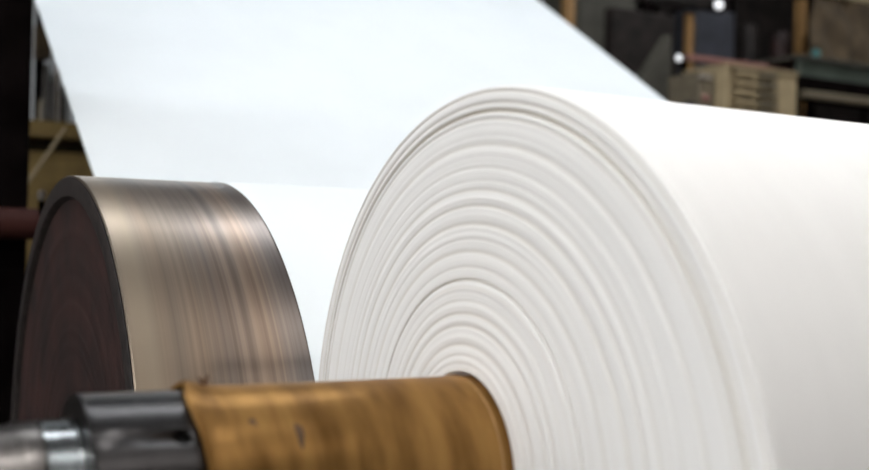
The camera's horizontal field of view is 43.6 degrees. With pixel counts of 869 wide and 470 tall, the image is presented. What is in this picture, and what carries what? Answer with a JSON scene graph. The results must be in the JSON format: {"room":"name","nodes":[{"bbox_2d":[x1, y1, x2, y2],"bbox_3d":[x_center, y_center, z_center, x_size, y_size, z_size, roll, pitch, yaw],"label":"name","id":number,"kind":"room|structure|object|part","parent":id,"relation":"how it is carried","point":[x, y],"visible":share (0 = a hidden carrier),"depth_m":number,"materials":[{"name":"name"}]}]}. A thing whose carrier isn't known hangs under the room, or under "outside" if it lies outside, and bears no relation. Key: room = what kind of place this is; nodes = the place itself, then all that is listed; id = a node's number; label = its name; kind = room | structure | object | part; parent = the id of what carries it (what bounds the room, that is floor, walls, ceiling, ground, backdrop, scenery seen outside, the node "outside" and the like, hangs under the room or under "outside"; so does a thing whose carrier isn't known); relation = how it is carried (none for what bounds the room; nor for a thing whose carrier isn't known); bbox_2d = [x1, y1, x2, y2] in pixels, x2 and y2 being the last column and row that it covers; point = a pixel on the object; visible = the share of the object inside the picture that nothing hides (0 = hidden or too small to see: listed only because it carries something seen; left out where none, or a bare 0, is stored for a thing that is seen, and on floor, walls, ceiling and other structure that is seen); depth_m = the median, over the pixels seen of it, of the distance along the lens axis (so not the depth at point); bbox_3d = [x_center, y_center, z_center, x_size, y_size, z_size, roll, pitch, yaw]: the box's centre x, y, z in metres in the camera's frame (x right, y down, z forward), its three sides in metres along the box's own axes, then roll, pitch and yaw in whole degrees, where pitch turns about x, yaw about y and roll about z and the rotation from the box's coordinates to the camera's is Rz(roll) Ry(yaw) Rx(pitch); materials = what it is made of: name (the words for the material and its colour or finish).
{"room":"paper mill","nodes":[
{"label":"paper mill","id":0,"kind":"room"},
{"bbox_3d":[1.990,1.953,4.544,22.400,0.200,18.400,2,-1,-29],"label":"floor","id":1,"kind":"structure","parent":0,"visible":0},
{"bbox_2d":[0,0,32,424],"bbox_3d":[-2.092,-0.544,4.215,0.965,4.600,0.400,2,-1,-29],"label":"column","id":2,"kind":"structure","parent":1,"relation":"on","point":[16,16],"depth_m":4.23,"materials":[{"name":"black metal"}]},
{"bbox_2d":[0,207,39,238],"bbox_3d":[-2.333,-0.066,3.783,1.805,0.240,0.120,2,-1,-29],"label":"roller","id":3,"kind":"object","parent":2,"relation":"attached to","point":[15,223],"visible":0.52,"depth_m":4.14,"materials":[{"name":"red paint"}]},
{"bbox_2d":[38,190,45,214],"bbox_3d":[-1.745,0.787,4.752,0.036,1.967,0.036,2,-1,-29],"label":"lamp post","id":4,"kind":"object","parent":1,"relation":"on","point":[41,194],"visible":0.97,"depth_m":4.75,"materials":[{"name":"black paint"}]},
{"bbox_3d":[-1.745,0.809,4.751,0.024,1.922,0.024,2,-1,-29],"label":"post","id":5,"kind":"part","parent":4,"relation":"part of","materials":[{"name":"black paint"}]},
{"bbox_2d":[33,5,51,119],"bbox_3d":[-2.829,-0.167,7.731,0.110,3.900,0.160,2,-1,-29],"label":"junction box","id":6,"kind":"object","parent":1,"relation":"on","point":[42,51],"visible":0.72,"depth_m":7.74,"materials":[{"name":"grey paint"},{"name":"black paint"},{"name":"steel"}]},
{"bbox_3d":[-2.858,-0.167,7.772,0.060,3.900,0.060,2,-1,-29],"label":"post","id":7,"kind":"part","parent":6,"relation":"part of","materials":[{"name":"grey metal"}]},
{"bbox_2d":[28,127,66,184],"bbox_3d":[-2.833,0.558,5.977,1.503,2.419,0.022,2,-1,-29],"label":"stay","id":8,"kind":"object","parent":1,"relation":"on","point":[64,130],"visible":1,"depth_m":6.29,"materials":[{"name":"beige metal"}]},
{"bbox_2d":[26,120,93,267],"bbox_3d":[-2.526,0.532,7.190,1.113,2.503,0.660,2,-1,-29],"label":"bench","id":9,"kind":"object","parent":1,"relation":"on","point":[69,157],"visible":0.17,"depth_m":6.94,"materials":[{"name":"brown wood"}]},
{"bbox_2d":[38,99,41,119],"bbox_3d":[-2.647,-0.819,7.317,0.062,0.197,0.062,2,-1,-29],"label":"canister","id":10,"kind":"object","parent":9,"relation":"on","point":[40,100],"visible":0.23,"depth_m":7.29,"materials":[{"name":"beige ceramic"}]},
{"bbox_2d":[41,64,49,120],"bbox_3d":[-2.502,-0.911,6.986,0.053,0.378,0.053,2,-1,-29],"label":"rod","id":11,"kind":"object","parent":9,"relation":"on","point":[46,72],"visible":0.85,"depth_m":6.97,"materials":[{"name":"grey metal"}]},
{"bbox_2d":[49,74,55,120],"bbox_3d":[-2.495,-0.886,7.093,0.044,0.331,0.044,2,-1,-29],"label":"rod","id":12,"kind":"object","parent":9,"relation":"on","point":[53,80],"visible":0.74,"depth_m":7.08,"materials":[{"name":"grey metal"}]},
{"bbox_2d":[55,64,59,121],"bbox_3d":[-2.501,-0.927,7.192,0.035,0.415,0.035,2,-1,-29],"label":"rod","id":13,"kind":"object","parent":9,"relation":"on","point":[57,76],"visible":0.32,"depth_m":7.18,"materials":[{"name":"grey metal"}]},
{"bbox_2d":[59,85,64,121],"bbox_3d":[-2.505,-0.861,7.293,0.044,0.286,0.044,2,-1,-29],"label":"rod","id":14,"kind":"object","parent":9,"relation":"on","point":[62,92],"visible":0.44,"depth_m":7.28,"materials":[{"name":"grey metal"}]},
{"bbox_2d":[64,96,66,121],"bbox_3d":[-2.547,-0.836,7.476,0.035,0.238,0.035,2,-1,-29],"label":"rod","id":15,"kind":"object","parent":9,"relation":"on","point":[65,117],"visible":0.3,"depth_m":7.47,"materials":[{"name":"grey metal"}]},
{"bbox_2d":[561,0,574,28],"bbox_3d":[1.067,-0.154,8.953,0.165,4.080,0.165,2,-1,-29],"label":"wooden post","id":16,"kind":"object","parent":1,"relation":"on","point":[567,6],"visible":0.02,"depth_m":8.94,"materials":[{"name":"orange wood"}]},
{"bbox_2d":[539,0,635,51],"bbox_3d":[1.391,-0.196,9.843,0.844,4.202,0.760,2,-1,-29],"label":"tall cabinet","id":17,"kind":"object","parent":1,"relation":"on","point":[589,14],"visible":0.02,"depth_m":9.46,"materials":[{"name":"grey metal"}]},
{"bbox_3d":[1.480,-0.248,9.512,0.614,3.902,0.025,2,-1,-29],"label":"door","id":18,"kind":"part","parent":17,"relation":"part of","materials":[{"name":"green paint"}]},
{"bbox_2d":[604,7,674,101],"bbox_3d":[1.658,0.046,8.732,0.644,3.701,0.240,2,-1,-29],"label":"hopper","id":19,"kind":"object","parent":1,"relation":"on","point":[642,43],"visible":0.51,"depth_m":8.69,"materials":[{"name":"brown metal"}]},
{"bbox_3d":[1.695,-1.338,8.679,0.450,0.569,0.110,2,-1,-29],"label":"slanted plate","id":20,"kind":"part","parent":19,"relation":"part of","materials":[{"name":"green paint"}]},
{"bbox_2d":[674,55,681,76],"bbox_3d":[1.940,-1.351,8.653,0.050,0.168,0.070,2,-1,-29],"label":"lamp","id":21,"kind":"object","parent":19,"relation":"attached to","point":[677,57],"visible":1,"depth_m":8.66,"materials":[{"name":"white"}]},
{"bbox_2d":[634,0,727,13],"bbox_3d":[2.070,-0.120,9.225,0.956,4.066,0.120,2,-1,-29],"label":"gantry arm","id":22,"kind":"object","parent":1,"relation":"on","point":[641,5],"visible":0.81,"depth_m":9.23,"materials":[{"name":"brown metal"}]},
{"bbox_3d":[1.713,-0.121,9.027,0.100,4.046,0.100,2,-1,-29],"label":"post","id":23,"kind":"part","parent":22,"relation":"part of","materials":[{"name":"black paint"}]},
{"bbox_2d":[711,0,722,9],"bbox_3d":[2.420,-2.025,9.266,0.075,0.202,0.095,2,-1,-29],"label":"lamp","id":24,"kind":"object","parent":22,"relation":"attached to","point":[716,5],"visible":1,"depth_m":9.24,"materials":[{"name":"white"}]},
{"bbox_2d":[683,13,693,69],"bbox_3d":[2.151,0.005,9.328,0.120,3.821,0.120,2,-1,-29],"label":"wooden post","id":25,"kind":"object","parent":1,"relation":"on","point":[689,17],"visible":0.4,"depth_m":9.33,"materials":[{"name":"orange wood"}]},
{"bbox_2d":[684,100,696,104],"bbox_3d":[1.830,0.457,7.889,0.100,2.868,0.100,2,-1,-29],"label":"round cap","id":26,"kind":"object","parent":1,"relation":"on","point":[688,101],"visible":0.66,"depth_m":7.87,"materials":[{"name":"grey metal"}]},
{"bbox_2d":[668,72,714,106],"bbox_3d":[1.962,0.332,8.375,0.169,3.135,0.380,2,-1,-29],"label":"switch box","id":27,"kind":"object","parent":1,"relation":"on","point":[699,87],"visible":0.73,"depth_m":8.29,"materials":[{"name":"beige metal"}]},
{"bbox_2d":[670,9,733,75],"bbox_3d":[2.479,-0.089,10.163,0.509,4.046,0.340,2,-1,-29],"label":"panel","id":28,"kind":"object","parent":1,"relation":"on","point":[713,36],"visible":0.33,"depth_m":10.05,"materials":[{"name":"blue paint"}]},
{"bbox_3d":[2.406,-0.089,10.294,0.509,4.046,0.040,2,-1,-29],"label":"frame","id":29,"kind":"part","parent":28,"relation":"part of","materials":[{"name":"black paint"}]},
{"bbox_2d":[681,54,791,74],"bbox_3d":[2.568,0.229,9.182,1.278,3.388,0.100,2,-1,-29],"label":"rail","id":30,"kind":"object","parent":1,"relation":"on","point":[688,57],"visible":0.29,"depth_m":9.00,"materials":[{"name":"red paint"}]},
{"bbox_3d":[2.021,0.226,8.912,0.040,3.363,0.040,2,-1,-29],"label":"post","id":31,"kind":"part","parent":30,"relation":"part of","materials":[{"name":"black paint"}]},
{"bbox_2d":[683,63,798,115],"bbox_3d":[2.391,0.310,8.563,0.774,3.203,0.490,2,-1,-29],"label":"box","id":32,"kind":"object","parent":1,"relation":"on","point":[737,86],"visible":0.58,"depth_m":8.38,"materials":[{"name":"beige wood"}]},
{"bbox_3d":[2.755,-0.963,8.534,0.211,0.602,0.035,2,-1,-29],"label":"plain panel","id":33,"kind":"part","parent":32,"relation":"part of","materials":[{"name":"beige metal"}]},
{"bbox_2d":[738,24,756,62],"bbox_3d":[2.991,-0.038,10.483,0.174,3.974,0.174,2,-1,-29],"label":"gas cylinder","id":34,"kind":"object","parent":1,"relation":"on","point":[747,36],"visible":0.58,"depth_m":10.43,"materials":[{"name":"brown metal"}]},
{"bbox_2d":[653,0,868,123],"bbox_3d":[3.638,-0.893,13.460,8.045,5.787,1.230,2,-1,-29],"label":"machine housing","id":35,"kind":"object","parent":1,"relation":"on","point":[769,16],"visible":0.02,"depth_m":12.96,"materials":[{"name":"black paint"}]},
{"bbox_3d":[2.928,-0.972,12.377,1.029,5.287,0.030,2,-1,-29],"label":"panel","id":36,"kind":"part","parent":35,"relation":"part of","materials":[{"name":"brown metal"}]},
{"bbox_3d":[3.931,-0.943,12.936,1.029,5.287,0.030,2,-1,-29],"label":"panel","id":37,"kind":"part","parent":35,"relation":"part of","materials":[{"name":"brown metal"}]},
{"bbox_3d":[4.934,-0.913,13.496,1.029,5.287,0.030,2,-1,-29],"label":"panel","id":38,"kind":"part","parent":35,"relation":"part of","materials":[{"name":"brown metal"}]},
{"bbox_3d":[5.938,-0.883,14.055,1.029,5.287,0.030,2,-1,-29],"label":"panel","id":39,"kind":"part","parent":35,"relation":"part of","materials":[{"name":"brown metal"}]},
{"bbox_2d":[770,31,788,58],"bbox_3d":[3.369,-0.018,10.694,0.174,3.956,0.174,2,-1,-29],"label":"gas cylinder","id":40,"kind":"object","parent":1,"relation":"on","point":[779,47],"visible":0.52,"depth_m":10.64,"materials":[{"name":"red paint"}]},
{"bbox_2d":[794,0,806,116],"bbox_3d":[3.585,-0.179,10.700,0.197,4.289,0.197,2,-1,-29],"label":"wooden post","id":41,"kind":"object","parent":1,"relation":"on","point":[800,14],"visible":0.25,"depth_m":10.68,"materials":[{"name":"orange wood"}]},
{"bbox_2d":[753,54,868,116],"bbox_3d":[3.757,0.242,9.765,2.145,3.430,0.800,2,-1,-29],"label":"table","id":42,"kind":"object","parent":1,"relation":"on","point":[820,80],"visible":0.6,"depth_m":9.17,"materials":[{"name":"metal"}]},
{"bbox_3d":[3.007,0.232,9.072,0.060,3.400,0.060,2,-1,-29],"label":"leg","id":43,"kind":"part","parent":42,"relation":"part of","materials":[{"name":"black paint"}]},
{"bbox_2d":[812,46,819,56],"bbox_3d":[3.278,-1.557,9.326,0.070,0.135,0.070,2,-1,-29],"label":"bottle","id":44,"kind":"object","parent":42,"relation":"on","point":[815,52],"visible":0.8,"depth_m":9.30,"materials":[{"name":"plastic"}]},
{"bbox_3d":[3.927,-1.191,9.517,2.125,0.206,0.060,2,-1,-29],"label":"toe rail","id":45,"kind":"part","parent":42,"relation":"part of","materials":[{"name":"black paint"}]},
{"bbox_3d":[3.960,-1.138,9.455,2.125,0.059,0.060,2,-1,-29],"label":"rail","id":46,"kind":"part","parent":42,"relation":"part of","materials":[{"name":"grey metal"}]},
{"bbox_2d":[805,0,868,117],"bbox_3d":[4.245,-0.166,10.653,1.744,4.291,0.184,2,-1,-29],"label":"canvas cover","id":47,"kind":"object","parent":1,"relation":"on","point":[839,29],"visible":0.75,"depth_m":10.40,"materials":[{"name":"beige fabric"}]},
{"bbox_3d":[3.558,-0.161,10.341,0.060,4.241,0.060,2,-1,-29],"label":"post","id":48,"kind":"part","parent":47,"relation":"part of","materials":[{"name":"black paint"}]},
{"bbox_3d":[-1.635,-0.425,8.482,4.680,4.489,0.295,2,-1,-29],"label":"roller","id":49,"kind":"object","parent":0,"visible":0},
{"bbox_2d":[30,0,664,381],"bbox_3d":[-0.065,-1.025,5.873,3.814,3.293,6.388,2,-1,-29],"label":"paper web","id":50,"kind":"object","parent":49,"relation":"on","point":[297,107],"visible":0.27,"depth_m":5.35},
{"bbox_3d":[-1.388,1.111,2.390,0.260,1.276,0.600,2,-1,-29],"label":"stand","id":51,"kind":"object","parent":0,"visible":0},
{"bbox_2d":[10,175,314,421],"bbox_3d":[0.947,0.722,3.692,5.714,1.625,1.625,2,-1,-29],"label":"drum","id":52,"kind":"object","parent":51,"relation":"on","point":[130,284],"visible":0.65,"depth_m":2.33,"materials":[{"name":"metal"}]},
{"bbox_3d":[-0.916,0.667,2.653,0.066,1.525,1.525,2,-1,-29],"label":"plate","id":53,"kind":"part","parent":52,"relation":"part of","materials":[{"name":"red paint"}]},
{"bbox_3d":[-1.014,0.945,1.050,0.260,1.592,0.600,2,-1,-29],"label":"stand","id":54,"kind":"object","parent":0,"visible":0},
{"bbox_2d":[0,373,513,469],"bbox_3d":[1.545,0.390,2.477,6.370,0.304,0.292,2,-1,-29],"label":"spool","id":55,"kind":"object","parent":54,"relation":"on","point":[448,422],"visible":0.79,"depth_m":1.40,"materials":[{"name":"cardboard"}]},
{"bbox_2d":[318,85,868,469],"bbox_3d":[1.697,0.429,2.522,3.759,1.200,1.200,2,-1,-29],"label":"paper roll","id":56,"kind":"object","parent":55,"relation":"on","point":[631,283],"visible":0.84,"depth_m":1.38,"materials":[{"name":"white paper"}]}
]}

